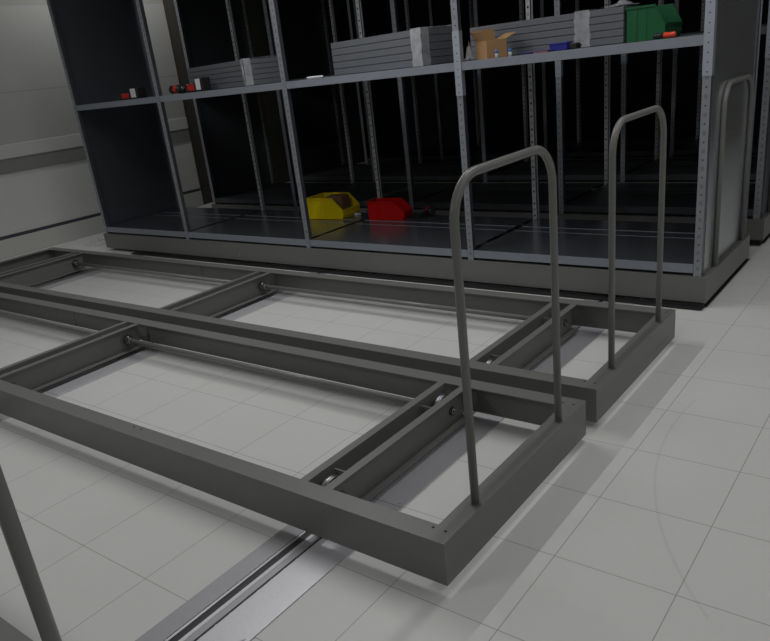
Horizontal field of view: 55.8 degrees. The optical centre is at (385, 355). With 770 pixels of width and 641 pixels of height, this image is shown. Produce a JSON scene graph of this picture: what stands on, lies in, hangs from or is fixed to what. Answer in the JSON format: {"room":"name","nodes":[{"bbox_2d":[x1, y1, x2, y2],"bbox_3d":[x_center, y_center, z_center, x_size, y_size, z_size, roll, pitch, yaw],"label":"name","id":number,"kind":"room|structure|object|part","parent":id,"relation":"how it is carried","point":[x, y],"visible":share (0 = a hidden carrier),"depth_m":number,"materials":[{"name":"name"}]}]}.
{"room":"warehouse storage room","nodes":[
{"label":"warehouse storage room","id":0,"kind":"room"},
{"bbox_2d":[0,0,364,236],"bbox_3d":[-4.486,-2.840,8.187,0.150,3.400,15.800,10,27,36],"label":"wall","id":1,"kind":"structure","parent":0,"point":[36,103],"depth_m":8.87,"materials":[{"name":"white paint"}]},
{"bbox_2d":[0,117,187,159],"bbox_3d":[-5.898,-1.406,6.475,0.020,0.150,10.430,10,27,36],"label":"trim","id":2,"kind":"structure","parent":1,"relation":"attached to","point":[8,151],"depth_m":8.70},
{"bbox_2d":[0,128,189,174],"bbox_3d":[-5.885,-1.264,6.535,0.012,0.160,10.430,10,27,36],"label":"trim","id":3,"kind":"structure","parent":1,"relation":"attached to","point":[16,164],"depth_m":8.75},
{"bbox_2d":[0,188,200,240],"bbox_3d":[-5.802,-0.549,6.820,0.008,0.038,10.430,10,27,36],"label":"trim","id":4,"kind":"structure","parent":1,"relation":"attached to","point":[198,189],"depth_m":8.93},
{"bbox_2d":[0,191,203,259],"bbox_3d":[-5.783,-0.433,6.863,0.020,0.212,10.430,10,27,36],"label":"baseboard","id":5,"kind":"structure","parent":1,"relation":"attached to","point":[11,247],"depth_m":8.95,"materials":[{"name":"grey paint"}]},
{"bbox_2d":[0,143,769,640],"bbox_3d":[0.780,-0.330,5.078,13.000,0.100,15.800,10,27,36],"label":"floor","id":6,"kind":"structure","parent":0,"point":[655,525],"depth_m":2.91,"materials":[{"name":"tile"}]},
{"bbox_2d":[30,251,162,289],"bbox_3d":[-2.838,-0.923,7.497,0.327,0.006,14.800,10,27,36],"label":"track rail","id":7,"kind":"object","parent":6,"relation":"on","point":[53,283],"visible":0.12,"depth_m":7.18,"materials":[{"name":"metal"}]},
{"bbox_2d":[0,180,556,421],"bbox_3d":[-0.772,-0.559,5.970,0.327,0.006,14.800,10,27,36],"label":"track rail","id":8,"kind":"object","parent":6,"relation":"on","point":[81,379],"visible":0.16,"depth_m":4.77,"materials":[{"name":"metal"}]},
{"bbox_2d":[135,293,641,640],"bbox_3d":[1.226,-0.207,4.492,0.327,0.006,14.800,10,27,36],"label":"track rail","id":9,"kind":"object","parent":6,"relation":"on","point":[238,605],"visible":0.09,"depth_m":2.56,"materials":[{"name":"metal"}]},
{"bbox_2d":[0,465,61,640],"bbox_3d":[-3.334,0.239,2.937,6.470,1.265,1.128,10,27,36],"label":"frame","id":10,"kind":"object","parent":9,"relation":"on","point":[10,524],"visible":1,"depth_m":1.21,"materials":[{"name":"grey paint"}]},
{"bbox_2d":[0,145,585,585],"bbox_3d":[-2.111,-0.495,4.415,6.470,1.265,1.128,10,27,36],"label":"frame","id":11,"kind":"object","parent":9,"relation":"on","point":[331,502],"visible":1,"depth_m":3.05,"materials":[{"name":"grey paint"}]},
{"bbox_3d":[-0.164,0.506,2.837,0.068,0.132,0.006,10,27,36],"label":"stiffener plate","id":12,"kind":"part","parent":11,"relation":"part of","materials":[{"name":"grey paint"}]},
{"bbox_3d":[0.194,0.291,3.270,0.068,0.132,0.006,10,27,36],"label":"stiffener plate","id":13,"kind":"part","parent":11,"relation":"part of","materials":[{"name":"grey paint"}]},
{"bbox_3d":[0.442,-0.124,2.505,0.034,1.103,0.697,10,27,36],"label":"push handle","id":14,"kind":"part","parent":11,"relation":"part of","materials":[{"name":"grey paint"}]},
{"bbox_2d":[0,105,675,422],"bbox_3d":[-1.373,-0.938,5.308,6.470,1.265,1.128,10,27,36],"label":"frame","id":15,"kind":"object","parent":9,"relation":"on","point":[507,361],"visible":0.89,"depth_m":4.34,"materials":[{"name":"grey paint"}]},
{"bbox_3d":[0.932,-0.152,4.162,0.068,0.132,0.006,10,27,36],"label":"stiffener plate","id":16,"kind":"part","parent":15,"relation":"part of","materials":[{"name":"grey paint"}]},
{"bbox_3d":[1.180,-0.567,3.397,0.034,1.103,0.697,10,27,36],"label":"push handle","id":17,"kind":"part","parent":15,"relation":"part of","materials":[{"name":"grey paint"}]},
{"bbox_2d":[46,0,762,309],"bbox_3d":[-0.449,-2.346,6.213,6.481,3.042,1.195,10,27,36],"label":"shelving","id":18,"kind":"object","parent":6,"relation":"on","point":[105,46],"visible":0.91,"depth_m":5.89,"materials":[{"name":"grey metal"}]},
{"bbox_3d":[-3.289,-2.700,7.694,0.046,2.858,0.042,10,27,36],"label":"upright post","id":19,"kind":"part","parent":18,"relation":"part of","materials":[{"name":"grey metal"}]},
{"bbox_3d":[-2.986,-2.901,8.097,0.002,2.848,1.042,10,27,36],"label":"panel","id":20,"kind":"part","parent":18,"relation":"part of","materials":[{"name":"grey metal"}]},
{"bbox_2d":[118,87,146,99],"bbox_3d":[-2.513,-2.597,7.218,0.292,0.101,0.126,7,26,32],"label":"battery","id":21,"kind":"object","parent":18,"relation":"on","point":[138,92],"visible":0.96,"depth_m":7.15,"materials":[{"name":"black plastic"}]},
{"bbox_3d":[-2.579,-2.566,7.199,0.105,0.046,0.007,7,26,32],"label":"red panel","id":22,"kind":"part","parent":21,"relation":"part of","materials":[{"name":"red plastic"}]},
{"bbox_3d":[-2.478,-2.571,7.134,0.071,0.081,0.007,7,26,32],"label":"pale panel","id":23,"kind":"part","parent":21,"relation":"part of","materials":[{"name":"white plastic"}]},
{"bbox_3d":[-2.144,-2.498,6.848,0.046,2.858,0.042,10,27,36],"label":"upright post","id":24,"kind":"part","parent":18,"relation":"part of","materials":[{"name":"grey metal"}]},
{"bbox_2d":[169,85,185,93],"bbox_3d":[-1.904,-2.490,6.799,0.195,0.080,0.214,6,25,29],"label":"drill","id":25,"kind":"object","parent":18,"relation":"on","point":[174,89],"visible":0.8,"depth_m":6.72,"materials":[{"name":"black plastic"}]},
{"bbox_2d":[184,77,211,92],"bbox_3d":[-1.712,-2.460,6.619,0.232,0.115,0.126,7,26,32],"label":"battery","id":26,"kind":"object","parent":18,"relation":"on","point":[203,83],"visible":0.96,"depth_m":6.56,"materials":[{"name":"black plastic"}]},
{"bbox_3d":[-1.769,-2.427,6.597,0.084,0.052,0.007,7,26,32],"label":"red panel","id":27,"kind":"part","parent":26,"relation":"part of","materials":[{"name":"red plastic"}]},
{"bbox_3d":[-1.690,-2.437,6.543,0.057,0.092,0.007,7,26,32],"label":"pale panel","id":28,"kind":"part","parent":26,"relation":"part of","materials":[{"name":"white plastic"}]},
{"bbox_3d":[-1.500,-2.878,7.610,0.055,2.858,0.042,10,27,36],"label":"upright post","id":29,"kind":"part","parent":18,"relation":"part of","materials":[{"name":"grey metal"}]},
{"bbox_2d":[211,77,280,89],"bbox_3d":[-1.378,-2.514,6.753,0.420,0.042,1.000,-24,27,-36],"label":"shelf board","id":30,"kind":"object","parent":18,"relation":"on","point":[276,79],"visible":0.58,"depth_m":6.41,"materials":[{"name":"grey metal"}]},
{"bbox_2d":[190,72,279,84],"bbox_3d":[-1.383,-2.553,6.738,0.420,0.042,1.000,-24,27,-36],"label":"shelf board","id":31,"kind":"object","parent":30,"relation":"on","point":[274,74],"visible":0.73,"depth_m":6.40,"materials":[{"name":"grey metal"}]},
{"bbox_2d":[189,67,279,82],"bbox_3d":[-1.387,-2.593,6.722,0.420,0.042,1.000,-24,27,-36],"label":"shelf board","id":32,"kind":"object","parent":31,"relation":"on","point":[272,69],"visible":0.87,"depth_m":6.40,"materials":[{"name":"grey metal"}]},
{"bbox_2d":[188,62,278,77],"bbox_3d":[-1.392,-2.632,6.706,0.420,0.042,1.000,-24,27,-36],"label":"shelf board","id":33,"kind":"object","parent":32,"relation":"on","point":[270,64],"visible":0.86,"depth_m":6.40,"materials":[{"name":"grey metal"}]},
{"bbox_2d":[187,56,277,72],"bbox_3d":[-1.397,-2.671,6.691,0.420,0.042,1.000,-24,27,-36],"label":"shelf board","id":34,"kind":"object","parent":33,"relation":"on","point":[267,59],"visible":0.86,"depth_m":6.39,"materials":[{"name":"grey metal"}]},
{"bbox_3d":[-0.820,-2.265,5.868,0.046,2.858,0.042,10,27,36],"label":"upright post","id":35,"kind":"part","parent":18,"relation":"part of","materials":[{"name":"grey metal"}]},
{"bbox_2d":[306,75,322,78],"bbox_3d":[-0.557,-2.185,5.716,0.161,0.018,0.018,7,25,31],"label":"marker pen","id":36,"kind":"object","parent":18,"relation":"on","point":[320,76],"visible":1,"depth_m":5.71,"materials":[{"name":"white plastic"}]},
{"bbox_2d":[306,192,359,218],"bbox_3d":[-0.521,-1.485,7.220,0.453,0.203,0.304,8,26,32],"label":"bin","id":37,"kind":"object","parent":18,"relation":"on","point":[319,207],"visible":0.87,"depth_m":7.14,"materials":[{"name":"yellow plastic"}]},
{"bbox_2d":[325,194,349,209],"bbox_3d":[-0.472,-1.487,7.199,0.200,0.200,0.150,7,25,31],"label":"packet","id":38,"kind":"object","parent":37,"relation":"in","point":[342,200],"visible":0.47,"depth_m":7.11,"materials":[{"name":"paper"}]},
{"bbox_3d":[-0.176,-2.645,6.630,0.055,2.858,0.042,10,27,36],"label":"upright post","id":39,"kind":"part","parent":18,"relation":"part of","materials":[{"name":"grey metal"}]},
{"bbox_2d":[366,198,411,219],"bbox_3d":[0.040,-1.369,6.804,0.388,0.172,0.184,5,25,28],"label":"bin","id":40,"kind":"object","parent":18,"relation":"on","point":[378,208],"visible":0.99,"depth_m":6.76,"materials":[{"name":"red plastic"}]},
{"bbox_2d":[334,55,453,75],"bbox_3d":[0.080,-2.243,5.630,0.420,0.048,1.020,-24,27,-36],"label":"shelf board","id":41,"kind":"object","parent":18,"relation":"on","point":[444,59],"visible":0.92,"depth_m":5.34,"materials":[{"name":"grey metal"}]},
{"bbox_2d":[333,48,452,68],"bbox_3d":[0.074,-2.288,5.612,0.420,0.048,1.020,-24,27,-36],"label":"shelf board","id":42,"kind":"object","parent":41,"relation":"on","point":[441,52],"visible":0.94,"depth_m":5.33,"materials":[{"name":"grey metal"}]},
{"bbox_2d":[332,41,452,62],"bbox_3d":[0.069,-2.333,5.593,0.420,0.048,1.020,-24,27,-36],"label":"shelf board","id":43,"kind":"object","parent":42,"relation":"on","point":[446,44],"visible":0.86,"depth_m":5.31,"materials":[{"name":"grey metal"}]},
{"bbox_2d":[331,33,451,55],"bbox_3d":[0.064,-2.378,5.575,0.420,0.048,1.020,-24,27,-36],"label":"shelf board","id":44,"kind":"object","parent":43,"relation":"on","point":[441,37],"visible":0.88,"depth_m":5.29,"materials":[{"name":"grey metal"}]},
{"bbox_2d":[330,26,451,49],"bbox_3d":[0.058,-2.424,5.558,0.420,0.048,1.020,-24,27,-36],"label":"shelf board","id":45,"kind":"object","parent":44,"relation":"on","point":[447,29],"visible":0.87,"depth_m":5.27,"materials":[{"name":"grey metal"}]},
{"bbox_2d":[412,206,434,219],"bbox_3d":[0.339,-1.323,6.727,0.214,0.080,0.195,-15,23,-19],"label":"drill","id":46,"kind":"object","parent":18,"relation":"on","point":[428,210],"visible":1,"depth_m":6.68,"materials":[{"name":"black plastic"}]},
{"bbox_3d":[0.407,-1.337,6.736,0.074,0.073,0.125,-15,23,-19],"label":"motor","id":47,"kind":"part","parent":46,"relation":"part of","materials":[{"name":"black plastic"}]},
{"bbox_3d":[0.491,-2.034,4.899,0.046,2.858,0.042,10,27,36],"label":"upright post","id":48,"kind":"part","parent":18,"relation":"part of","materials":[{"name":"grey metal"}]},
{"bbox_2d":[470,29,515,59],"bbox_3d":[0.721,-2.095,4.884,0.266,0.185,0.168,-14,23,-17],"label":"cardboard box","id":49,"kind":"object","parent":18,"relation":"on","point":[486,43],"visible":0.9,"depth_m":4.83,"materials":[{"name":"brown cardboard"}]},
{"bbox_2d":[508,48,511,56],"bbox_3d":[0.799,-1.947,4.676,0.024,0.047,0.025,10,27,36],"label":"bottle","id":50,"kind":"object","parent":18,"relation":"on","point":[510,49],"visible":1,"depth_m":4.67,"materials":[{"name":"white plastic"}]},
{"bbox_3d":[1.135,-2.414,5.662,0.055,2.858,0.042,10,27,36],"label":"upright post","id":51,"kind":"part","parent":18,"relation":"part of","materials":[{"name":"grey metal"}]},
{"bbox_2d":[522,49,549,54],"bbox_3d":[1.014,-1.964,4.699,0.240,0.014,0.121,10,27,36],"label":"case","id":52,"kind":"object","parent":18,"relation":"on","point":[530,52],"visible":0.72,"depth_m":4.69,"materials":[{"name":"blue plastic"}]},
{"bbox_2d":[471,35,626,59],"bbox_3d":[1.177,-2.133,5.036,1.100,0.042,0.420,10,27,36],"label":"shelf board","id":53,"kind":"object","parent":18,"relation":"on","point":[620,39],"visible":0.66,"depth_m":4.70,"materials":[{"name":"grey metal"}]},
{"bbox_2d":[471,28,626,53],"bbox_3d":[1.172,-2.172,5.020,1.100,0.042,0.420,10,27,36],"label":"shelf board","id":54,"kind":"object","parent":53,"relation":"on","point":[617,32],"visible":0.73,"depth_m":4.76,"materials":[{"name":"grey metal"}]},
{"bbox_2d":[471,21,626,46],"bbox_3d":[1.168,-2.211,5.005,1.100,0.042,0.420,10,27,36],"label":"shelf board","id":55,"kind":"object","parent":54,"relation":"on","point":[622,24],"visible":0.79,"depth_m":4.75,"materials":[{"name":"grey metal"}]},
{"bbox_2d":[470,13,626,40],"bbox_3d":[1.163,-2.250,4.989,1.100,0.042,0.420,10,27,36],"label":"shelf board","id":56,"kind":"object","parent":55,"relation":"on","point":[618,17],"visible":0.8,"depth_m":4.75,"materials":[{"name":"grey metal"}]},
{"bbox_2d":[470,5,642,32],"bbox_3d":[1.159,-2.289,4.973,1.100,0.042,0.420,10,27,36],"label":"shelf board","id":57,"kind":"object","parent":56,"relation":"on","point":[622,9],"visible":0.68,"depth_m":4.76,"materials":[{"name":"grey metal"}]},
{"bbox_2d":[549,41,571,51],"bbox_3d":[1.100,-1.941,4.570,0.121,0.048,0.086,10,27,36],"label":"box","id":58,"kind":"object","parent":18,"relation":"on","point":[559,46],"visible":0.92,"depth_m":4.53,"materials":[{"name":"plastic"}]},
{"bbox_2d":[569,42,581,48],"bbox_3d":[1.183,-1.923,4.517,0.065,0.036,0.070,10,27,36],"label":"adapter","id":59,"kind":"object","parent":18,"relation":"on","point":[576,45],"visible":0.98,"depth_m":4.50,"materials":[{"name":"plastic"}]},
{"bbox_2d":[626,3,681,41],"bbox_3d":[1.695,-2.099,4.583,0.248,0.198,0.354,10,27,36],"label":"bin","id":60,"kind":"object","parent":18,"relation":"on","point":[644,21],"visible":0.83,"depth_m":4.49,"materials":[{"name":"green plastic"}]},
{"bbox_2d":[653,31,675,38],"bbox_3d":[1.581,-1.814,4.124,0.123,0.033,0.034,8,26,34],"label":"screwdriver","id":61,"kind":"object","parent":18,"relation":"on","point":[666,34],"visible":1,"depth_m":4.11,"materials":[{"name":"red plastic"}]},
{"bbox_3d":[1.767,-1.809,3.955,0.046,2.858,0.042,10,27,36],"label":"upright post","id":62,"kind":"part","parent":18,"relation":"part of","materials":[{"name":"grey metal"}]},
{"bbox_3d":[2.095,-1.995,4.311,0.002,2.848,0.990,10,27,36],"label":"panel","id":63,"kind":"part","parent":18,"relation":"part of","materials":[{"name":"grey metal"}]},
{"bbox_3d":[2.235,-1.196,4.662,0.034,1.103,0.724,10,27,36],"label":"push handle","id":64,"kind":"part","parent":18,"relation":"part of","materials":[{"name":"grey paint"}]},
{"bbox_3d":[2.411,-2.189,4.718,0.055,2.858,0.042,10,27,36],"label":"upright post","id":65,"kind":"part","parent":18,"relation":"part of","materials":[{"name":"grey metal"}]},
{"bbox_2d":[174,0,769,244],"bbox_3d":[0.499,-2.915,7.359,6.481,3.042,1.195,10,27,36],"label":"shelving","id":66,"kind":"object","parent":6,"relation":"on","point":[204,27],"visible":0.44,"depth_m":8.15,"materials":[{"name":"metal"}]},
{"bbox_3d":[-2.342,-3.268,8.840,0.046,2.858,0.042,10,27,36],"label":"upright post","id":67,"kind":"part","parent":66,"relation":"part of","materials":[{"name":"grey metal"}]},
{"bbox_3d":[-2.039,-3.470,9.243,0.002,2.848,1.042,10,27,36],"label":"panel","id":68,"kind":"part","parent":66,"relation":"part of","materials":[{"name":"metal"}]},
{"bbox_3d":[-1.698,-3.648,9.603,0.055,2.858,0.042,10,27,36],"label":"upright post","id":69,"kind":"part","parent":66,"relation":"part of","materials":[{"name":"grey metal"}]},
{"bbox_3d":[-1.197,-3.067,7.993,0.046,2.858,0.042,10,27,36],"label":"upright post","id":70,"kind":"part","parent":66,"relation":"part of","materials":[{"name":"grey metal"}]},
{"bbox_3d":[-0.553,-3.447,8.756,0.055,2.858,0.042,10,27,36],"label":"upright post","id":71,"kind":"part","parent":66,"relation":"part of","materials":[{"name":"grey metal"}]},
{"bbox_3d":[0.128,-2.833,7.014,0.046,2.858,0.042,10,27,36],"label":"upright post","id":72,"kind":"part","parent":66,"relation":"part of","materials":[{"name":"grey metal"}]},
{"bbox_3d":[1.438,-2.603,6.045,0.046,2.858,0.042,10,27,36],"label":"upright post","id":73,"kind":"part","parent":66,"relation":"part of","materials":[{"name":"grey metal"}]},
{"bbox_3d":[2.082,-2.982,6.807,0.055,2.858,0.042,10,27,36],"label":"upright post","id":74,"kind":"part","parent":66,"relation":"part of","materials":[{"name":"grey metal"}]},
{"bbox_3d":[2.715,-2.377,5.101,0.046,2.858,0.042,10,27,36],"label":"upright post","id":75,"kind":"part","parent":66,"relation":"part of","materials":[{"name":"grey metal"}]},
{"bbox_3d":[3.043,-2.564,5.457,0.002,2.848,0.990,10,27,36],"label":"panel","id":76,"kind":"part","parent":66,"relation":"part of","materials":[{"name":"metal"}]},
{"bbox_3d":[3.182,-1.764,5.808,0.034,1.103,0.724,10,27,36],"label":"push handle","id":77,"kind":"part","parent":66,"relation":"part of","materials":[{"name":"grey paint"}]},
{"bbox_2d":[268,0,766,189],"bbox_3d":[1.409,-3.461,8.460,6.481,3.042,1.195,10,27,36],"label":"shelving","id":78,"kind":"object","parent":6,"relation":"on","point":[304,25],"visible":0.43,"depth_m":9.96,"materials":[{"name":"metal"}]},
{"bbox_3d":[-1.431,-3.815,9.941,0.046,2.858,0.042,10,27,36],"label":"upright post","id":79,"kind":"part","parent":78,"relation":"part of","materials":[{"name":"grey metal"}]},
{"bbox_3d":[-1.129,-4.016,10.344,0.002,2.848,1.042,10,27,36],"label":"panel","id":80,"kind":"part","parent":78,"relation":"part of","materials":[{"name":"metal"}]},
{"bbox_3d":[-0.787,-4.195,10.704,0.055,2.858,0.042,10,27,36],"label":"upright post","id":81,"kind":"part","parent":78,"relation":"part of","materials":[{"name":"grey metal"}]},
{"bbox_3d":[-0.286,-3.613,9.094,0.046,2.858,0.042,10,27,36],"label":"upright post","id":82,"kind":"part","parent":78,"relation":"part of","materials":[{"name":"grey metal"}]},
{"bbox_3d":[0.358,-3.993,9.857,0.055,2.858,0.042,10,27,36],"label":"upright post","id":83,"kind":"part","parent":78,"relation":"part of","materials":[{"name":"grey metal"}]},
{"bbox_3d":[1.038,-3.380,8.115,0.046,2.858,0.042,10,27,36],"label":"upright post","id":84,"kind":"part","parent":78,"relation":"part of","materials":[{"name":"grey metal"}]},
{"bbox_3d":[1.682,-3.760,8.877,0.055,2.858,0.042,10,27,36],"label":"upright post","id":85,"kind":"part","parent":78,"relation":"part of","materials":[{"name":"grey metal"}]},
{"bbox_3d":[2.349,-3.149,7.146,0.046,2.858,0.042,10,27,36],"label":"upright post","id":86,"kind":"part","parent":78,"relation":"part of","materials":[{"name":"grey metal"}]},
{"bbox_3d":[2.993,-3.529,7.908,0.055,2.858,0.042,10,27,36],"label":"upright post","id":87,"kind":"part","parent":78,"relation":"part of","materials":[{"name":"grey metal"}]},
{"bbox_2d":[346,0,767,165],"bbox_3d":[2.391,-4.051,9.648,6.481,3.042,1.195,10,27,36],"label":"shelving","id":88,"kind":"object","parent":6,"relation":"on","point":[377,19],"visible":0.47,"depth_m":10.78,"materials":[{"name":"metal"}]},
{"bbox_3d":[-0.449,-4.404,11.129,0.046,2.858,0.042,10,27,36],"label":"upright post","id":89,"kind":"part","parent":88,"relation":"part of","materials":[{"name":"grey metal"}]},
{"bbox_3d":[-0.146,-4.606,11.531,0.002,2.848,1.042,10,27,36],"label":"panel","id":90,"kind":"part","parent":88,"relation":"part of","materials":[{"name":"metal"}]},
{"bbox_3d":[0.195,-4.784,11.891,0.055,2.858,0.042,10,27,36],"label":"upright post","id":91,"kind":"part","parent":88,"relation":"part of","materials":[{"name":"grey metal"}]},
{"bbox_3d":[0.696,-4.202,10.282,0.046,2.858,0.042,10,27,36],"label":"upright post","id":92,"kind":"part","parent":88,"relation":"part of","materials":[{"name":"grey metal"}]},
{"bbox_3d":[1.340,-4.582,11.045,0.055,2.858,0.042,10,27,36],"label":"upright post","id":93,"kind":"part","parent":88,"relation":"part of","materials":[{"name":"grey metal"}]},
{"bbox_3d":[2.020,-3.969,9.303,0.046,2.858,0.042,10,27,36],"label":"upright post","id":94,"kind":"part","parent":88,"relation":"part of","materials":[{"name":"grey metal"}]},
{"bbox_3d":[2.664,-4.349,10.065,0.055,2.858,0.042,10,27,36],"label":"upright post","id":95,"kind":"part","parent":88,"relation":"part of","materials":[{"name":"grey metal"}]},
{"bbox_3d":[3.331,-3.738,8.334,0.046,2.858,0.042,10,27,36],"label":"upright post","id":96,"kind":"part","parent":88,"relation":"part of","materials":[{"name":"grey metal"}]},
{"bbox_3d":[3.975,-4.118,9.096,0.055,2.858,0.042,10,27,36],"label":"upright post","id":97,"kind":"part","parent":88,"relation":"part of","materials":[{"name":"grey metal"}]},
{"bbox_2d":[396,0,769,147],"bbox_3d":[5.341,-4.736,10.026,12.800,3.400,0.100,10,27,36],"label":"wall","id":98,"kind":"structure","parent":0,"point":[502,85],"depth_m":12.14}
]}

